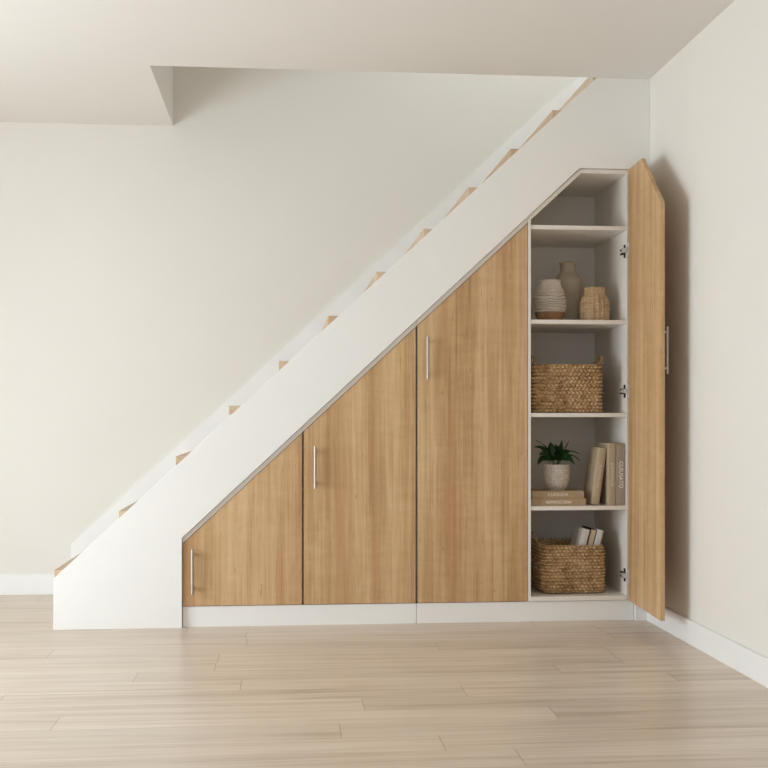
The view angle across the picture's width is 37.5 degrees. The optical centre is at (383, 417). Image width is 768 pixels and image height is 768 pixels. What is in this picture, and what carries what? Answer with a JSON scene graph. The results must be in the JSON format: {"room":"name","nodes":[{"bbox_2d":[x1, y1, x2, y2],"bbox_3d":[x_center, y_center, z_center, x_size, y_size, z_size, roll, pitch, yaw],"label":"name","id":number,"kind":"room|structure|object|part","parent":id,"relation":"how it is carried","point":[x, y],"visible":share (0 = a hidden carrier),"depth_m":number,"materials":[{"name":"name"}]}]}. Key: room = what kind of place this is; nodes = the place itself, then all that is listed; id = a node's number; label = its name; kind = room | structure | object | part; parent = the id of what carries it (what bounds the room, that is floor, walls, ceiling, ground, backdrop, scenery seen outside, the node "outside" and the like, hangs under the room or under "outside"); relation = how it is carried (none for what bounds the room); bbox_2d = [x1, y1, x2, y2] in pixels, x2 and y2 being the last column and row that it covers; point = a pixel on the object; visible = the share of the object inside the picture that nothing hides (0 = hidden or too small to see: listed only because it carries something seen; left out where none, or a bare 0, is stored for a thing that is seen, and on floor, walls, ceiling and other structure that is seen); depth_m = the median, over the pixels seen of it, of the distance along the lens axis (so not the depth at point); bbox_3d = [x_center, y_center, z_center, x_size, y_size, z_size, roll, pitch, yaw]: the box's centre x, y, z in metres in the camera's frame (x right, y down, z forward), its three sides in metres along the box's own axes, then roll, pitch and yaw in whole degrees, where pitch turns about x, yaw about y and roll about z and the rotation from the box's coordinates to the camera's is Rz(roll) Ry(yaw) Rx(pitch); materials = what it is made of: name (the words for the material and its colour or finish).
{"room":"home stair hall","nodes":[
{"label":"home stair hall","id":0,"kind":"room"},
{"bbox_2d":[0,66,578,591],"bbox_3d":[-1.159,-0.915,6.112,4.840,3.700,0.120,0,0,-5],"label":"wall","id":1,"kind":"structure","parent":0,"point":[148,273],"depth_m":6.06,"materials":[{"name":"white paint"}]},
{"bbox_2d":[0,574,53,594],"bbox_3d":[-2.554,0.881,5.923,1.789,0.108,0.014,0,0,-5],"label":"baseboard","id":2,"kind":"structure","parent":1,"relation":"attached to","point":[10,584],"depth_m":5.97,"materials":[{"name":"white paint"}]},
{"bbox_2d":[0,0,734,125],"bbox_3d":[-0.829,-1.715,2.346,4.600,0.300,7.440,0,0,-5],"label":"ceiling","id":3,"kind":"structure","parent":0,"point":[111,62],"depth_m":4.68,"materials":[{"name":"paint"}]},
{"bbox_2d":[0,592,767,767],"bbox_3d":[-0.829,0.985,2.346,4.840,0.100,7.680,0,0,-5],"label":"floor","id":4,"kind":"structure","parent":0,"point":[596,693],"depth_m":3.74,"materials":[{"name":"brown wood"}]},
{"bbox_2d":[183,426,302,605],"bbox_3d":[-0.655,0.438,5.330,0.535,0.803,0.594,0,0,-5],"label":"base cabinet","id":5,"kind":"object","parent":4,"relation":"on","point":[248,549],"visible":0.96,"depth_m":5.07,"materials":[{"name":"brown wood"}]},
{"bbox_3d":[-0.853,0.684,5.032,0.013,0.200,0.035,0,0,-5],"label":"handle","id":6,"kind":"part","parent":5,"relation":"part of","materials":[{"name":"metal"}]},
{"bbox_2d":[183,603,415,626],"bbox_3d":[-0.377,0.889,5.106,1.050,0.092,0.016,0,0,-5],"label":"board","id":7,"kind":"object","parent":4,"relation":"on","point":[365,613],"visible":1,"depth_m":5.10,"materials":[{"name":"white paint"}]},
{"bbox_2d":[53,77,649,629],"bbox_3d":[-0.217,-0.502,5.612,2.810,2.874,1.040,0,0,-5],"label":"staircase","id":8,"kind":"structure","parent":4,"relation":"on","point":[124,571],"depth_m":5.11,"materials":[{"name":"white paint"}]},
{"bbox_2d":[303,320,416,603],"bbox_3d":[-0.132,0.198,5.376,0.515,1.284,0.594,0,0,-5],"label":"cabinet","id":9,"kind":"object","parent":4,"relation":"on","point":[359,449],"visible":0.94,"depth_m":5.12,"materials":[{"name":"brown wood"}]},
{"bbox_3d":[-0.310,0.222,5.080,0.013,0.190,0.035,0,0,-5],"label":"handle","id":10,"kind":"part","parent":9,"relation":"part of","materials":[{"name":"metal"}]},
{"bbox_2d":[415,217,527,602],"bbox_3d":[0.381,-0.041,5.421,0.512,1.762,0.594,0,0,-5],"label":"tall cabinet","id":11,"kind":"object","parent":4,"relation":"on","point":[472,342],"visible":0.96,"depth_m":5.16,"materials":[{"name":"brown wood"}]},
{"bbox_3d":[0.197,-0.272,5.124,0.013,0.194,0.035,0,0,-5],"label":"handle","id":12,"kind":"part","parent":11,"relation":"part of","materials":[{"name":"metal"}]},
{"bbox_2d":[416,600,633,622],"bbox_3d":[0.652,0.889,5.196,1.012,0.092,0.016,0,0,-5],"label":"board","id":13,"kind":"object","parent":4,"relation":"on","point":[587,610],"visible":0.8,"depth_m":5.19,"materials":[{"name":"white paint"}]},
{"bbox_2d":[528,158,668,620],"bbox_3d":[0.908,-0.153,5.206,0.497,1.986,1.113,0,0,-5],"label":"tall cabinet","id":14,"kind":"object","parent":4,"relation":"on","point":[611,223],"visible":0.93,"depth_m":5.24,"materials":[{"name":"brown wood"}]},
{"bbox_3d":[0.643,-0.035,5.455,0.013,1.750,0.548,0,0,-5],"label":"panel","id":15,"kind":"part","parent":14,"relation":"part of","materials":[{"name":"white plastic"}]},
{"bbox_2d":[533,279,566,319],"bbox_3d":[0.784,-0.551,5.344,0.158,0.197,0.158,0,0,35],"label":"ribbed vase","id":16,"kind":"object","parent":14,"relation":"on","point":[550,300],"visible":0.98,"depth_m":5.29,"materials":[{"name":"white ceramic"}]},
{"bbox_2d":[531,498,585,505],"bbox_3d":[0.799,0.389,5.317,0.258,0.033,0.186,0,0,-5],"label":"book","id":17,"kind":"object","parent":14,"relation":"on","point":[559,501],"visible":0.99,"depth_m":5.23,"materials":[{"name":"beige paper"}]},
{"bbox_2d":[531,489,583,498],"bbox_3d":[0.798,0.356,5.319,0.246,0.034,0.181,0,0,-5],"label":"book","id":18,"kind":"object","parent":17,"relation":"on","point":[535,493],"visible":0.98,"depth_m":5.23,"materials":[{"name":"beige paper"}]},
{"bbox_2d":[535,440,579,489],"bbox_3d":[0.815,0.221,5.321,0.225,0.234,0.125,0,0,-5],"label":"potted plant","id":19,"kind":"object","parent":18,"relation":"on","point":[555,476],"visible":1,"depth_m":5.29,"materials":[{"name":"green plant"}]},
{"bbox_3d":[0.811,0.278,5.321,0.125,0.121,0.125,0,0,-5],"label":"pot","id":20,"kind":"part","parent":19,"relation":"part of","materials":[{"name":"beige ceramic"}]},
{"bbox_3d":[0.860,-0.153,5.755,0.497,1.986,0.012,0,0,-5],"label":"panel","id":21,"kind":"part","parent":14,"relation":"part of","materials":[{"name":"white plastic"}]},
{"bbox_2d":[531,355,603,412],"bbox_3d":[0.859,-0.160,5.390,0.386,0.274,0.320,0,0,-5],"label":"woven basket","id":22,"kind":"object","parent":14,"relation":"on","point":[555,388],"visible":0.8,"depth_m":5.24,"materials":[{"name":"brown wicker"}]},
{"bbox_3d":[1.022,-0.263,5.405,0.058,0.068,0.128,0,0,-5],"label":"handle","id":23,"kind":"part","parent":22,"relation":"part of","materials":[{"name":"brown wicker"}]},
{"bbox_2d":[531,531,605,592],"bbox_3d":[0.871,0.678,5.407,0.353,0.284,0.343,0,0,-5],"label":"woven basket","id":24,"kind":"object","parent":14,"relation":"on","point":[557,566],"visible":0.88,"depth_m":5.25,"materials":[{"name":"brown wicker"}]},
{"bbox_3d":[0.715,0.573,5.393,0.038,0.074,0.133,0,0,-5],"label":"handle","id":25,"kind":"part","parent":24,"relation":"part of","materials":[{"name":"brown wicker"}]},
{"bbox_2d":[570,525,589,545],"bbox_3d":[0.908,0.662,5.368,0.103,0.289,0.153,0,0,-5],"label":"book","id":26,"kind":"object","parent":24,"relation":"in","point":[580,534],"visible":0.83,"depth_m":5.32,"materials":[{"name":"white paper"}]},
{"bbox_2d":[582,526,596,545],"bbox_3d":[0.944,0.662,5.374,0.099,0.288,0.150,0,0,-5],"label":"book","id":27,"kind":"object","parent":24,"relation":"in","point":[592,533],"visible":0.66,"depth_m":5.30,"materials":[{"name":"beige paper"}]},
{"bbox_2d":[589,526,602,544],"bbox_3d":[0.976,0.664,5.377,0.098,0.284,0.153,0,0,-5],"label":"book","id":28,"kind":"object","parent":24,"relation":"in","point":[599,533],"visible":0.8,"depth_m":5.30,"materials":[{"name":"white paper"}]},
{"bbox_2d":[555,261,582,319],"bbox_3d":[0.899,-0.606,5.524,0.141,0.308,0.141,0,0,-5],"label":"bottle vase","id":29,"kind":"object","parent":14,"relation":"on","point":[571,283],"visible":0.7,"depth_m":5.47,"materials":[{"name":"beige ceramic"}]},
{"bbox_2d":[531,503,626,509],"bbox_3d":[0.874,0.415,5.477,0.451,0.018,0.544,0,0,-5],"label":"shelf","id":30,"kind":"object","parent":14,"relation":"attached to","point":[588,506],"depth_m":5.21,"materials":[{"name":"white laminate"}]},
{"bbox_2d":[531,413,626,416],"bbox_3d":[0.874,-0.014,5.477,0.451,0.018,0.544,0,0,-5],"label":"shelf","id":31,"kind":"object","parent":14,"relation":"attached to","point":[532,414],"depth_m":5.21,"materials":[{"name":"white laminate"}]},
{"bbox_2d":[531,320,626,332],"bbox_3d":[0.874,-0.443,5.477,0.451,0.018,0.544,0,0,-5],"label":"shelf","id":32,"kind":"object","parent":14,"relation":"attached to","point":[537,326],"depth_m":5.34,"materials":[{"name":"white laminate"}]},
{"bbox_2d":[531,225,626,247],"bbox_3d":[0.874,-0.877,5.477,0.451,0.018,0.544,0,0,-5],"label":"shelf","id":33,"kind":"object","parent":14,"relation":"attached to","point":[542,236],"depth_m":5.37,"materials":[{"name":"white laminate"}]},
{"bbox_2d":[579,287,609,319],"bbox_3d":[0.997,-0.535,5.352,0.139,0.165,0.141,0,0,36],"label":"jar","id":34,"kind":"object","parent":14,"relation":"on","point":[594,305],"visible":0.88,"depth_m":5.30,"materials":[{"name":"wicker"}]},
{"bbox_2d":[583,447,606,504],"bbox_3d":[0.993,0.271,5.333,0.078,0.269,0.158,0,0,-5],"label":"book","id":35,"kind":"object","parent":14,"relation":"on","point":[594,471],"visible":1,"depth_m":5.26,"materials":[{"name":"beige paper"}]},
{"bbox_2d":[596,442,615,505],"bbox_3d":[1.049,0.261,5.340,0.037,0.289,0.204,0,0,-5],"label":"book","id":36,"kind":"object","parent":14,"relation":"on","point":[608,490],"visible":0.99,"depth_m":5.24,"materials":[{"name":"beige paper"}]},
{"bbox_3d":[1.115,-0.144,5.496,0.033,1.968,0.548,0,0,-5],"label":"panel","id":37,"kind":"part","parent":14,"relation":"part of","materials":[{"name":"white plastic"}]},
{"bbox_2d":[616,443,624,505],"bbox_3d":[1.091,0.263,5.335,0.042,0.286,0.194,0,0,-5],"label":"book","id":38,"kind":"object","parent":14,"relation":"on","point":[620,448],"visible":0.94,"depth_m":5.24,"materials":[{"name":"beige paper"}]},
{"bbox_3d":[1.143,-0.152,4.937,0.018,1.982,0.535,0,0,-2],"label":"door","id":39,"kind":"part","parent":14,"relation":"part of","materials":[{"name":"brown wood"}]},
{"bbox_3d":[1.175,-0.284,4.728,0.034,0.198,0.013,0,0,-5],"label":"handle","id":40,"kind":"part","parent":14,"relation":"part of","materials":[{"name":"metal"}]},
{"bbox_2d":[602,0,767,656],"bbox_3d":[1.522,-0.915,2.553,0.120,3.700,7.440,0,0,-5],"label":"wall","id":41,"kind":"structure","parent":0,"point":[709,102],"depth_m":4.40,"materials":[{"name":"white paint"}]},
{"bbox_2d":[647,607,767,687],"bbox_3d":[1.499,0.885,2.029,0.016,0.100,6.400,0,0,-5],"label":"baseboard","id":42,"kind":"structure","parent":41,"relation":"attached to","point":[752,664],"depth_m":4.36,"materials":[{"name":"white paint"}]}
]}

